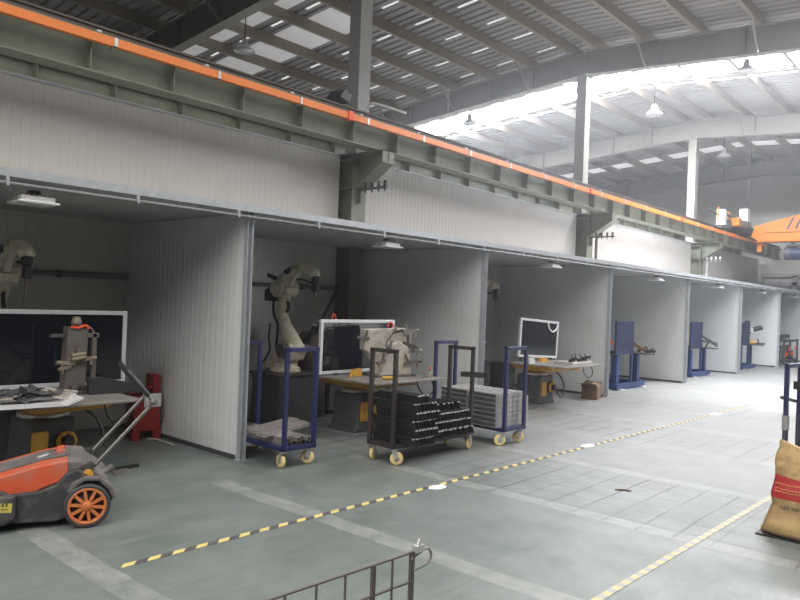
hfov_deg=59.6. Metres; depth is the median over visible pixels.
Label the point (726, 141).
trim
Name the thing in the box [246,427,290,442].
tube
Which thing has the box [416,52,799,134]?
skylight
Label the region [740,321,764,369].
stand
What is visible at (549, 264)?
floodlight
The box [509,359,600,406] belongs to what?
welding positioner
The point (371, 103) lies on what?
strut
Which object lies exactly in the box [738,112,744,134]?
trim
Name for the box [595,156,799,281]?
wall
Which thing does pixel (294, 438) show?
tube
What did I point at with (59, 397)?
strip
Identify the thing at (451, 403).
bracket
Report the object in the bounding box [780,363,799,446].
trolley
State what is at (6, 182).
conduit
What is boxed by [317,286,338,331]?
rod
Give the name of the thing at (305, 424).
tube
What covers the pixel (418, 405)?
bracket
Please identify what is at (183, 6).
beam purlin
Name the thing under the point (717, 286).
floodlight
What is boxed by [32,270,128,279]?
pipe
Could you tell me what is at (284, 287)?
robot
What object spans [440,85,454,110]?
trim
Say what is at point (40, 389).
strip
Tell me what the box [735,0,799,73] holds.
beam purlin
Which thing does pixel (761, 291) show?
floodlight
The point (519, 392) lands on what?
pressed part
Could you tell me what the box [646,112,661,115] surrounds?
diffuser
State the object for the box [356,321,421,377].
welding jig
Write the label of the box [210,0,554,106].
skylight
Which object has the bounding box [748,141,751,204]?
power cable
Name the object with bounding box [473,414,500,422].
pressed part
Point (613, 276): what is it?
trim
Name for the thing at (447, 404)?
bracket
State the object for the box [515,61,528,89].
trim
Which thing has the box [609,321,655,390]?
stand
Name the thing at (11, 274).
robot
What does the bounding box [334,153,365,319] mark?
column
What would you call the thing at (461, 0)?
trim
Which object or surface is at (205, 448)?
trim
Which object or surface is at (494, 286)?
robot
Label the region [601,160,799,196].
rafter
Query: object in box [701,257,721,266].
insulator mount
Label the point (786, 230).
crane
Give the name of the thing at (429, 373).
block
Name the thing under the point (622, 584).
tape
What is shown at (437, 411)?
bracket
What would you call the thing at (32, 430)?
welding positioner
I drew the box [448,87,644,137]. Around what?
trim
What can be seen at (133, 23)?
trim
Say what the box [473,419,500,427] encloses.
pressed part
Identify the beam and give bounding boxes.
[0,0,782,259]
[0,54,741,254]
[0,166,799,292]
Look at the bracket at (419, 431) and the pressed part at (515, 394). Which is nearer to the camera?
the bracket at (419, 431)
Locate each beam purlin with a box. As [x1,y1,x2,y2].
[66,0,616,185]
[150,0,641,181]
[260,4,667,176]
[316,0,687,171]
[397,0,724,167]
[478,0,754,162]
[520,0,772,160]
[588,0,799,158]
[660,0,795,112]
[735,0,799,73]
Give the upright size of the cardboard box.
0.336 m
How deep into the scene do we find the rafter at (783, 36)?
17.07 m
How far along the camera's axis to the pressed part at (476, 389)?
8.44 m
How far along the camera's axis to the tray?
5.49 m
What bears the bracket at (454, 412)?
on the bracket
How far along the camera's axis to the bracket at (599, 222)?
17.04 m
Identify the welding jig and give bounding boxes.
[49,316,98,395]
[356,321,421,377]
[554,353,592,364]
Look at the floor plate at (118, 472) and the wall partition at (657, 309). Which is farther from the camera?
the wall partition at (657, 309)
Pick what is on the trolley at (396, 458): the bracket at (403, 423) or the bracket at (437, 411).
the bracket at (403, 423)
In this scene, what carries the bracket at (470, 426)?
on the trolley at (396, 458)
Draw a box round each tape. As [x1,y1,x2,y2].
[121,406,745,567]
[590,495,770,599]
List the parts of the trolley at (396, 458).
frame, steel bracket, steel bracket, steel bracket, frame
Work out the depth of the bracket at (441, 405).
7.72 m
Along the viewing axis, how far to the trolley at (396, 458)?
7.24 m
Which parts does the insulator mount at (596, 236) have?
arm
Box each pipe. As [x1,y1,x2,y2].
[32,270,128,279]
[252,282,335,289]
[594,219,618,258]
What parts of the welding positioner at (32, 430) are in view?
plate, table frame, motor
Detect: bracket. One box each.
[373,414,416,429]
[374,397,420,428]
[375,389,422,411]
[379,389,423,403]
[381,406,424,420]
[384,389,426,402]
[389,389,430,402]
[408,428,422,437]
[418,429,425,437]
[429,397,460,408]
[429,398,453,408]
[429,400,451,409]
[429,410,435,418]
[429,427,437,435]
[430,402,435,409]
[435,410,440,417]
[437,402,446,410]
[447,410,457,418]
[456,427,462,434]
[461,426,467,433]
[469,425,474,432]
[539,357,547,361]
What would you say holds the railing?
on the floor
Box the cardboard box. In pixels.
[581,379,601,399]
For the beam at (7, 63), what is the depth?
10.61 m
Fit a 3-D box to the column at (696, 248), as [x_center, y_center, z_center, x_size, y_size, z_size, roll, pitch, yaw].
[9.768,0.087,23.440,0.580,4.000,0.300,2,0,42]
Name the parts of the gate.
pane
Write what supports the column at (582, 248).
on the floor
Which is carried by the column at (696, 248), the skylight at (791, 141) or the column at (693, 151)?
the column at (693, 151)
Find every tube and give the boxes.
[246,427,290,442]
[246,432,280,445]
[249,417,292,431]
[250,425,300,441]
[251,418,297,433]
[252,424,302,439]
[255,419,300,433]
[257,420,305,436]
[259,424,310,439]
[261,422,308,437]
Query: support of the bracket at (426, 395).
on the bracket
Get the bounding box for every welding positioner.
[0,388,138,460]
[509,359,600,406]
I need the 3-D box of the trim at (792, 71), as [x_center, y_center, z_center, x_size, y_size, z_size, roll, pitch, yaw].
[11.433,-5.658,16.679,11.402,0.878,0.026,2,0,42]
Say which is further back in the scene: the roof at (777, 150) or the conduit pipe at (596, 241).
the roof at (777, 150)
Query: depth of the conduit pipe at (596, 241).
17.38 m
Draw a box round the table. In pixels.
[317,368,444,436]
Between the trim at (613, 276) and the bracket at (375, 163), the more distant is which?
the trim at (613, 276)
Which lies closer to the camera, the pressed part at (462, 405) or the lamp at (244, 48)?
the pressed part at (462, 405)
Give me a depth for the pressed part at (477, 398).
8.29 m
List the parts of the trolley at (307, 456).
frame, frame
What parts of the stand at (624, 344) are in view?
frame, screen post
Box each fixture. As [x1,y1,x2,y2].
[634,342,646,351]
[702,335,717,346]
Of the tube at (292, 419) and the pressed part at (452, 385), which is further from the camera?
the pressed part at (452, 385)
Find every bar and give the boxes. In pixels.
[0,2,766,246]
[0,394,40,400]
[110,463,138,471]
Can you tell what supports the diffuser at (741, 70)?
attached to the lamp at (746, 69)
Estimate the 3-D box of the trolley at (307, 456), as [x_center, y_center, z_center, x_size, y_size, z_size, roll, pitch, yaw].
[-1.342,1.038,7.210,1.082,1.169,0.498,2,0,44]
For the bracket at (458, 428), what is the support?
on the trolley at (396, 458)
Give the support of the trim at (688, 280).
attached to the wall partition at (657, 309)
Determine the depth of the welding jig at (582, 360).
11.81 m
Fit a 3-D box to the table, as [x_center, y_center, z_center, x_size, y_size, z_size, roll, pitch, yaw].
[-0.385,1.250,8.758,1.398,0.822,1.247,2,0,42]
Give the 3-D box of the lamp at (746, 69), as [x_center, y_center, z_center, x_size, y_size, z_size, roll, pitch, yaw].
[7.544,-5.465,15.177,0.470,1.020,0.470,2,0,42]
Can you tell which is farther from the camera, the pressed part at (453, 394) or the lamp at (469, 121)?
the lamp at (469, 121)
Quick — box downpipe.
[705,259,707,275]
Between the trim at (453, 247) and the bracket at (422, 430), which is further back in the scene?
the trim at (453, 247)
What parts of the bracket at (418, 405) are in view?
steel bracket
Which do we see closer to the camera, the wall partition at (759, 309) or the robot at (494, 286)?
the robot at (494, 286)
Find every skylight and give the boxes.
[182,0,349,74]
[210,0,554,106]
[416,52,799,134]
[561,139,799,177]
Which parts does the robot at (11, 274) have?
arm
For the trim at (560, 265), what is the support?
on the wall partition at (575, 297)
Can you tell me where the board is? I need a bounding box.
[755,529,799,543]
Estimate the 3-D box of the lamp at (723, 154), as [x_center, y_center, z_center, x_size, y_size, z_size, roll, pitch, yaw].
[10.884,-5.315,23.446,0.470,1.020,0.470,2,0,42]
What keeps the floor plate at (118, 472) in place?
on the floor
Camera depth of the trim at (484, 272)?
10.13 m
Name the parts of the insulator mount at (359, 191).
arm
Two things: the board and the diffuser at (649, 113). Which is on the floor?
the board
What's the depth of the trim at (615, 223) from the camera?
20.70 m
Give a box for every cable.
[248,367,269,376]
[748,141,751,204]
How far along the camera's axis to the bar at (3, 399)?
5.71 m
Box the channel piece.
[86,377,146,394]
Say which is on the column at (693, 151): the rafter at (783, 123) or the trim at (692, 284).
the rafter at (783, 123)
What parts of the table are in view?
floor plate, yellow bracket, plate, table frame, screwdriver handle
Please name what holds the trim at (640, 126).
attached to the rafter at (783, 123)
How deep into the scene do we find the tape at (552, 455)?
5.58 m
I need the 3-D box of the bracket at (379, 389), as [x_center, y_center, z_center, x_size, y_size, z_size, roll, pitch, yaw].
[0.011,0.985,7.168,0.578,0.086,0.070,2,0,42]
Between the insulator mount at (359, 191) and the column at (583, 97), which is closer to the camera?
the insulator mount at (359, 191)
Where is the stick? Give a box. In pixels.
[147,438,174,445]
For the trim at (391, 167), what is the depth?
14.16 m
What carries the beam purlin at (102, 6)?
on the rafter at (783, 36)
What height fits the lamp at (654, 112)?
1.020 m
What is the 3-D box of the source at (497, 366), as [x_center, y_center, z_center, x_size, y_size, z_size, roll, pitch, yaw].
[1.875,1.462,13.274,0.525,0.600,0.400,2,0,42]
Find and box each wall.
[0,72,758,429]
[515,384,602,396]
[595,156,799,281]
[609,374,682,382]
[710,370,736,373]
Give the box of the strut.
[365,102,405,113]
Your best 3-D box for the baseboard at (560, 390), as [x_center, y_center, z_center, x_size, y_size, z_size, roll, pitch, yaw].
[2.964,1.783,14.076,2.400,0.045,0.074,2,0,42]
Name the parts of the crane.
travel motor, collector arm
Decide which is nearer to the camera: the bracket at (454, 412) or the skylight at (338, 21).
the bracket at (454, 412)
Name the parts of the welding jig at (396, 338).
jig plate, plate, raised plate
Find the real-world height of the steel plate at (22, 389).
0.084 m
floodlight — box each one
[6,180,59,207]
[326,89,351,103]
[371,233,402,248]
[540,257,561,268]
[648,272,664,280]
[711,281,723,288]
[757,289,766,293]
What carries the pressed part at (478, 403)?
on the pressed part at (479, 408)
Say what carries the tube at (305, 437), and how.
on the tube
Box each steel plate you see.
[0,383,37,395]
[0,386,26,398]
[0,394,20,397]
[13,389,45,402]
[23,389,54,397]
[31,387,63,394]
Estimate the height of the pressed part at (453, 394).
0.057 m
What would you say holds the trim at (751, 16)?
attached to the rafter at (783, 36)
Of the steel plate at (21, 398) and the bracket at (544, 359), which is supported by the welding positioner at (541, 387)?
the bracket at (544, 359)
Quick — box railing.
[265,538,431,599]
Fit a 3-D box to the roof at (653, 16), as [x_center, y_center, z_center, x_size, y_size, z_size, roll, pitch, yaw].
[-0.804,-6.341,9.380,20.000,0.890,24.600,2,0,42]
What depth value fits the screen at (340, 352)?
8.71 m
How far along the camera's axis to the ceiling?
8.06 m
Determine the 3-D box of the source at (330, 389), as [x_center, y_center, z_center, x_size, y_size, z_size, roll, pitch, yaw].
[-1.051,1.334,10.284,0.525,0.620,0.400,2,0,42]
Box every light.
[429,484,445,488]
[581,444,594,446]
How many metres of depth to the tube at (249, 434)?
6.98 m
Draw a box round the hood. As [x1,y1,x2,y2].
[0,445,67,493]
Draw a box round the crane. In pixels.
[709,207,799,251]
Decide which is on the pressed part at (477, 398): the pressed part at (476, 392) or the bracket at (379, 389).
the pressed part at (476, 392)
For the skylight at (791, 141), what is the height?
0.890 m
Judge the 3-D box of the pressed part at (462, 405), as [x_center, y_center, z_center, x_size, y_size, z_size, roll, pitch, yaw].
[0.695,1.290,8.694,0.112,0.057,0.420,2,0,-45]
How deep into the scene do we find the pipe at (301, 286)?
10.69 m
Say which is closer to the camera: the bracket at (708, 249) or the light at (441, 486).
the light at (441, 486)
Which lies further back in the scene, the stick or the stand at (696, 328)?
the stand at (696, 328)
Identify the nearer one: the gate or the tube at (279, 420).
the tube at (279, 420)
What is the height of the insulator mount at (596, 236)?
0.325 m
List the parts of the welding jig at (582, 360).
plate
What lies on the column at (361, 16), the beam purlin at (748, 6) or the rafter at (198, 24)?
the rafter at (198, 24)
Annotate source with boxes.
[324,382,342,414]
[490,360,514,389]
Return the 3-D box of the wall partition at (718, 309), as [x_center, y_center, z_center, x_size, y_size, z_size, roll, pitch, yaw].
[8.532,0.781,20.267,2.430,2.460,0.050,2,0,42]
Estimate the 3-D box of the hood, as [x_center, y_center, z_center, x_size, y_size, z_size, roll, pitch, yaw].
[-2.801,1.237,4.969,0.814,0.328,0.938,2,0,42]
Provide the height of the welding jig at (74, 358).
0.690 m
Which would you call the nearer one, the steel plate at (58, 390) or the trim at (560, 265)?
the steel plate at (58, 390)
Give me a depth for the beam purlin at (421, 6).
17.74 m
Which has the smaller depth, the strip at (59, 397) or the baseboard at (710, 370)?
the strip at (59, 397)
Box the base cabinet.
[123,373,164,440]
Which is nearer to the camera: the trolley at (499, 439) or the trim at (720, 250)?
the trolley at (499, 439)
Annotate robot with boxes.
[0,239,42,461]
[247,263,319,423]
[483,279,498,386]
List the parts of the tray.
steel strip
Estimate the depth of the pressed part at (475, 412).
8.29 m
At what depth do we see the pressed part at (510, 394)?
8.44 m
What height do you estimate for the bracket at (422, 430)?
0.086 m
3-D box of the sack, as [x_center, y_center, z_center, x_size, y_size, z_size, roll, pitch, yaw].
[3.010,1.413,5.181,0.588,0.704,0.276,2,0,38]
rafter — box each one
[145,0,278,51]
[376,18,799,126]
[512,112,799,168]
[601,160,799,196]
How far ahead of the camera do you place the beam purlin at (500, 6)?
17.75 m
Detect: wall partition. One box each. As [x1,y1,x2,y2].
[121,214,244,456]
[361,249,481,398]
[497,266,607,395]
[609,277,686,381]
[688,284,739,372]
[742,290,778,366]
[780,294,799,360]
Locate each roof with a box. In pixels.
[24,0,799,127]
[438,65,799,174]
[570,143,799,185]
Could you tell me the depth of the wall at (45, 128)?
9.68 m
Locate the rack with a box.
[779,334,798,364]
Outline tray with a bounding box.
[0,387,83,409]
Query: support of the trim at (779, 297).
attached to the wall partition at (759, 309)
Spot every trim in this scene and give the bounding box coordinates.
[0,69,340,155]
[121,423,235,458]
[127,212,245,224]
[131,22,147,40]
[204,0,220,21]
[233,212,254,460]
[270,0,464,80]
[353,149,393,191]
[363,247,481,250]
[390,167,576,214]
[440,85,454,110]
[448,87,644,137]
[477,247,488,385]
[500,265,607,266]
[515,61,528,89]
[557,141,729,173]
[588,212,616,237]
[602,265,612,396]
[613,276,685,276]
[614,223,691,243]
[633,33,645,65]
[640,126,647,146]
[645,71,797,87]
[683,277,689,383]
[692,284,739,284]
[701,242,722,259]
[720,250,758,259]
[737,284,742,373]
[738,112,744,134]
[741,137,799,140]
[750,14,759,51]
[776,290,780,367]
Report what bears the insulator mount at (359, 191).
attached to the bracket at (375, 163)
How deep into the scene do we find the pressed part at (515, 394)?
8.50 m
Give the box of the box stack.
[523,358,534,363]
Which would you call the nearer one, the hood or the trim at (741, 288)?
the hood
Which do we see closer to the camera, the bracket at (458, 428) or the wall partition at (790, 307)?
the bracket at (458, 428)
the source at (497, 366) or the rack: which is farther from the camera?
the rack
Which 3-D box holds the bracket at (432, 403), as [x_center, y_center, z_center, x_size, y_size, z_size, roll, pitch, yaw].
[0.131,1.077,7.325,0.578,0.086,0.070,2,0,42]
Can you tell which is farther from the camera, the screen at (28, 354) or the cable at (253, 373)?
the cable at (253, 373)
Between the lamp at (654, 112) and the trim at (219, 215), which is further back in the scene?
the lamp at (654, 112)
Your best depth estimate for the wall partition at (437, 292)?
10.77 m
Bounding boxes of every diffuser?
[235,48,253,53]
[463,122,475,124]
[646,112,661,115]
[736,68,756,73]
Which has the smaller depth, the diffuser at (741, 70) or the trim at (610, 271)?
the trim at (610, 271)
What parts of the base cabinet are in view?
leg, leg, lid, leg, leg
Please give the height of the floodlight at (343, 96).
0.187 m
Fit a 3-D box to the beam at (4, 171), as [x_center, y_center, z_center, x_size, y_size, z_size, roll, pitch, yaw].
[5.456,-0.633,14.825,0.032,0.068,35.237,2,0,42]
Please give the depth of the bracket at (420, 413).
6.99 m
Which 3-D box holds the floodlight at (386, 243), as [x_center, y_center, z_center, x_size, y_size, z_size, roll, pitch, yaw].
[-0.156,-0.740,8.760,0.260,0.178,0.317,2,0,42]
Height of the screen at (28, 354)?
0.730 m
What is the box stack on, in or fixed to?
on the welding positioner at (541, 387)
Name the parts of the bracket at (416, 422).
steel bracket, steel bracket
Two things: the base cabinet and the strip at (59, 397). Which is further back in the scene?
the base cabinet
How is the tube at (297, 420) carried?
on the tube at (294, 438)
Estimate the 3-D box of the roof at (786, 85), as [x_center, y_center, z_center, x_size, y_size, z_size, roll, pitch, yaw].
[11.253,-5.849,22.937,20.000,0.890,9.100,2,0,42]
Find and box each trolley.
[246,341,319,467]
[366,345,488,464]
[432,340,528,445]
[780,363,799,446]
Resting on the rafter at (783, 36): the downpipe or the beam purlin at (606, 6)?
the beam purlin at (606, 6)
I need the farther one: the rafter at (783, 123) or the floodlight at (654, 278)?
the rafter at (783, 123)
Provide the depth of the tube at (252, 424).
7.00 m
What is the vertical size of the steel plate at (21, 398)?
0.096 m
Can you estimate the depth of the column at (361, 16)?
11.62 m
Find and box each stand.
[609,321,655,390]
[687,322,718,377]
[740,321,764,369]
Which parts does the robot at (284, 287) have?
elbow motor, shoulder motor, arm, shoulder motor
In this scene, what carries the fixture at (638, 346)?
on the stand at (624, 344)
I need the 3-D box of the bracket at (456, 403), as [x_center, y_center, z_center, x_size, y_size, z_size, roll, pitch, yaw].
[0.495,1.179,8.035,0.462,0.086,0.070,2,0,39]
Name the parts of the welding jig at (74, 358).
plate, knob, post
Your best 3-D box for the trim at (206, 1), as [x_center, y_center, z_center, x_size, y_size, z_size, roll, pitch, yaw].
[-3.641,-6.015,14.434,0.040,0.660,1.527,2,0,42]
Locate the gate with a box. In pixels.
[758,274,799,290]
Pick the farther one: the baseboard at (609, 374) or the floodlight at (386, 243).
the baseboard at (609, 374)
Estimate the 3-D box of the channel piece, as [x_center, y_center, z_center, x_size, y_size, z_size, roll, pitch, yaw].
[-2.592,0.770,6.400,0.060,0.153,0.558,2,0,42]
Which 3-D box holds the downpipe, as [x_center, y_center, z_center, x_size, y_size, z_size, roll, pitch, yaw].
[10.300,-1.129,23.479,0.090,1.470,0.090,2,0,42]
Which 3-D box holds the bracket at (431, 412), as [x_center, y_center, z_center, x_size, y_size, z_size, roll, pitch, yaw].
[0.128,1.163,7.293,0.578,0.086,0.070,2,0,41]
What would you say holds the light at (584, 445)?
on the tape at (552, 455)
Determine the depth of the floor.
5.45 m
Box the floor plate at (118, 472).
[111,468,133,475]
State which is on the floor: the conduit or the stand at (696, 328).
the stand at (696, 328)
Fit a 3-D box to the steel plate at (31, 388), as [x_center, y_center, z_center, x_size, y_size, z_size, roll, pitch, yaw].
[-3.002,0.710,5.486,0.124,0.083,0.250,2,0,37]
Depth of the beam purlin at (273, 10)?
18.83 m
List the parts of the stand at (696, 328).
frame, screen post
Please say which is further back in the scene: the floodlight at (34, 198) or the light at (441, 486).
the light at (441, 486)
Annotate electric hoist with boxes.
[784,243,799,259]
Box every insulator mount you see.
[357,180,387,203]
[589,232,614,245]
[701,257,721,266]
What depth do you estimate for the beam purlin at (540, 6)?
18.99 m
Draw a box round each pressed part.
[441,386,469,393]
[441,391,468,398]
[441,395,468,403]
[452,385,475,389]
[460,403,467,407]
[468,404,500,413]
[469,390,501,398]
[473,410,500,417]
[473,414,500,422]
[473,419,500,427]
[474,395,500,403]
[474,400,500,408]
[476,389,502,397]
[483,389,512,396]
[487,388,517,396]
[494,387,522,395]
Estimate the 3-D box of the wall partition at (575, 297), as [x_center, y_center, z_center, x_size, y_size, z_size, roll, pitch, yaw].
[3.021,0.557,14.070,2.430,2.460,0.050,2,0,42]
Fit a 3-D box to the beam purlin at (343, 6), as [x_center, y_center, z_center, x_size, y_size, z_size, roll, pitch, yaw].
[0.621,-6.335,17.349,0.090,0.240,38.400,2,0,42]
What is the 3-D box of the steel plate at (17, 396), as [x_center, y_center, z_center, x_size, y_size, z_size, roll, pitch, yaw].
[-3.064,0.739,5.364,0.269,0.049,0.123,2,0,-32]
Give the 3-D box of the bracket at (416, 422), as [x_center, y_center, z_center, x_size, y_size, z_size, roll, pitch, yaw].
[-0.028,1.157,7.140,0.603,0.259,0.116,2,0,41]
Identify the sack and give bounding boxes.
[761,439,799,540]
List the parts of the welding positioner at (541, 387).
floor plate, plate, table frame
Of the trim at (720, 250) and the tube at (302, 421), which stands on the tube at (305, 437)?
the tube at (302, 421)
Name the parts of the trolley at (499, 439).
frame, frame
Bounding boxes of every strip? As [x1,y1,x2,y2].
[40,389,76,393]
[51,395,69,399]
[54,394,71,396]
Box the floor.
[0,361,799,599]
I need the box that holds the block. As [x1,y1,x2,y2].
[424,367,432,376]
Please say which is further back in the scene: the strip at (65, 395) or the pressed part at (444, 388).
the pressed part at (444, 388)
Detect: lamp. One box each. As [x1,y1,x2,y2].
[234,18,254,54]
[461,110,476,125]
[645,77,662,116]
[716,138,730,157]
[735,25,757,74]
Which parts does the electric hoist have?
trolley frame, motor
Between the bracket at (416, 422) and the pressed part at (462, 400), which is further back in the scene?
the pressed part at (462, 400)
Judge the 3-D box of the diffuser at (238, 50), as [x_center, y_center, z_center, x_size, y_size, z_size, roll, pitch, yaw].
[-3.417,-5.484,15.353,0.400,0.010,0.400,2,0,42]
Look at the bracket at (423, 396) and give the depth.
7.03 m
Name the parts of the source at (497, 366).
control panel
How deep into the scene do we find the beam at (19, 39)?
9.41 m
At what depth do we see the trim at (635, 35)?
16.28 m
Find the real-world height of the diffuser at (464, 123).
0.010 m
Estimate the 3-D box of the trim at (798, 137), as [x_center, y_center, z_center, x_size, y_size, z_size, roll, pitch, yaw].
[16.747,-5.442,22.654,11.402,0.878,0.026,2,0,42]
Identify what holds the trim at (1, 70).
on the wall at (45, 128)
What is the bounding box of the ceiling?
[0,176,799,293]
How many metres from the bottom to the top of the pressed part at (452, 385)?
0.057 m
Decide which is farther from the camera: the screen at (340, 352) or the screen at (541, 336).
the screen at (541, 336)
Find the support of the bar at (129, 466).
on the floor
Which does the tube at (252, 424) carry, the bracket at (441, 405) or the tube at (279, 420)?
the tube at (279, 420)
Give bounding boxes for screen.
[0,309,127,390]
[318,313,394,374]
[517,317,558,359]
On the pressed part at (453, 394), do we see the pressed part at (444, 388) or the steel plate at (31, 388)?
the pressed part at (444, 388)
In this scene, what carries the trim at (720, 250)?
on the wall at (45, 128)
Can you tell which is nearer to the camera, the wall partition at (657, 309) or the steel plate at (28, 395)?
the steel plate at (28, 395)
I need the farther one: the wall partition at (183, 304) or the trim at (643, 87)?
the trim at (643, 87)
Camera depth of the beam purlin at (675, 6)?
17.45 m
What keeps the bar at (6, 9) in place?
hanging from the beam at (19, 39)
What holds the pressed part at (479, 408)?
on the pressed part at (475, 412)
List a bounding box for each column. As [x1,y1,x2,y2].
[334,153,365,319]
[339,0,372,157]
[572,73,593,214]
[575,213,592,257]
[685,137,701,242]
[690,243,702,275]
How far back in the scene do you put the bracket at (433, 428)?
7.14 m
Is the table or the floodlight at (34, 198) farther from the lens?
the table
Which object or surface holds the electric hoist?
hanging from the crane
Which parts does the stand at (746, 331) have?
screen post, frame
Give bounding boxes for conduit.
[0,176,799,294]

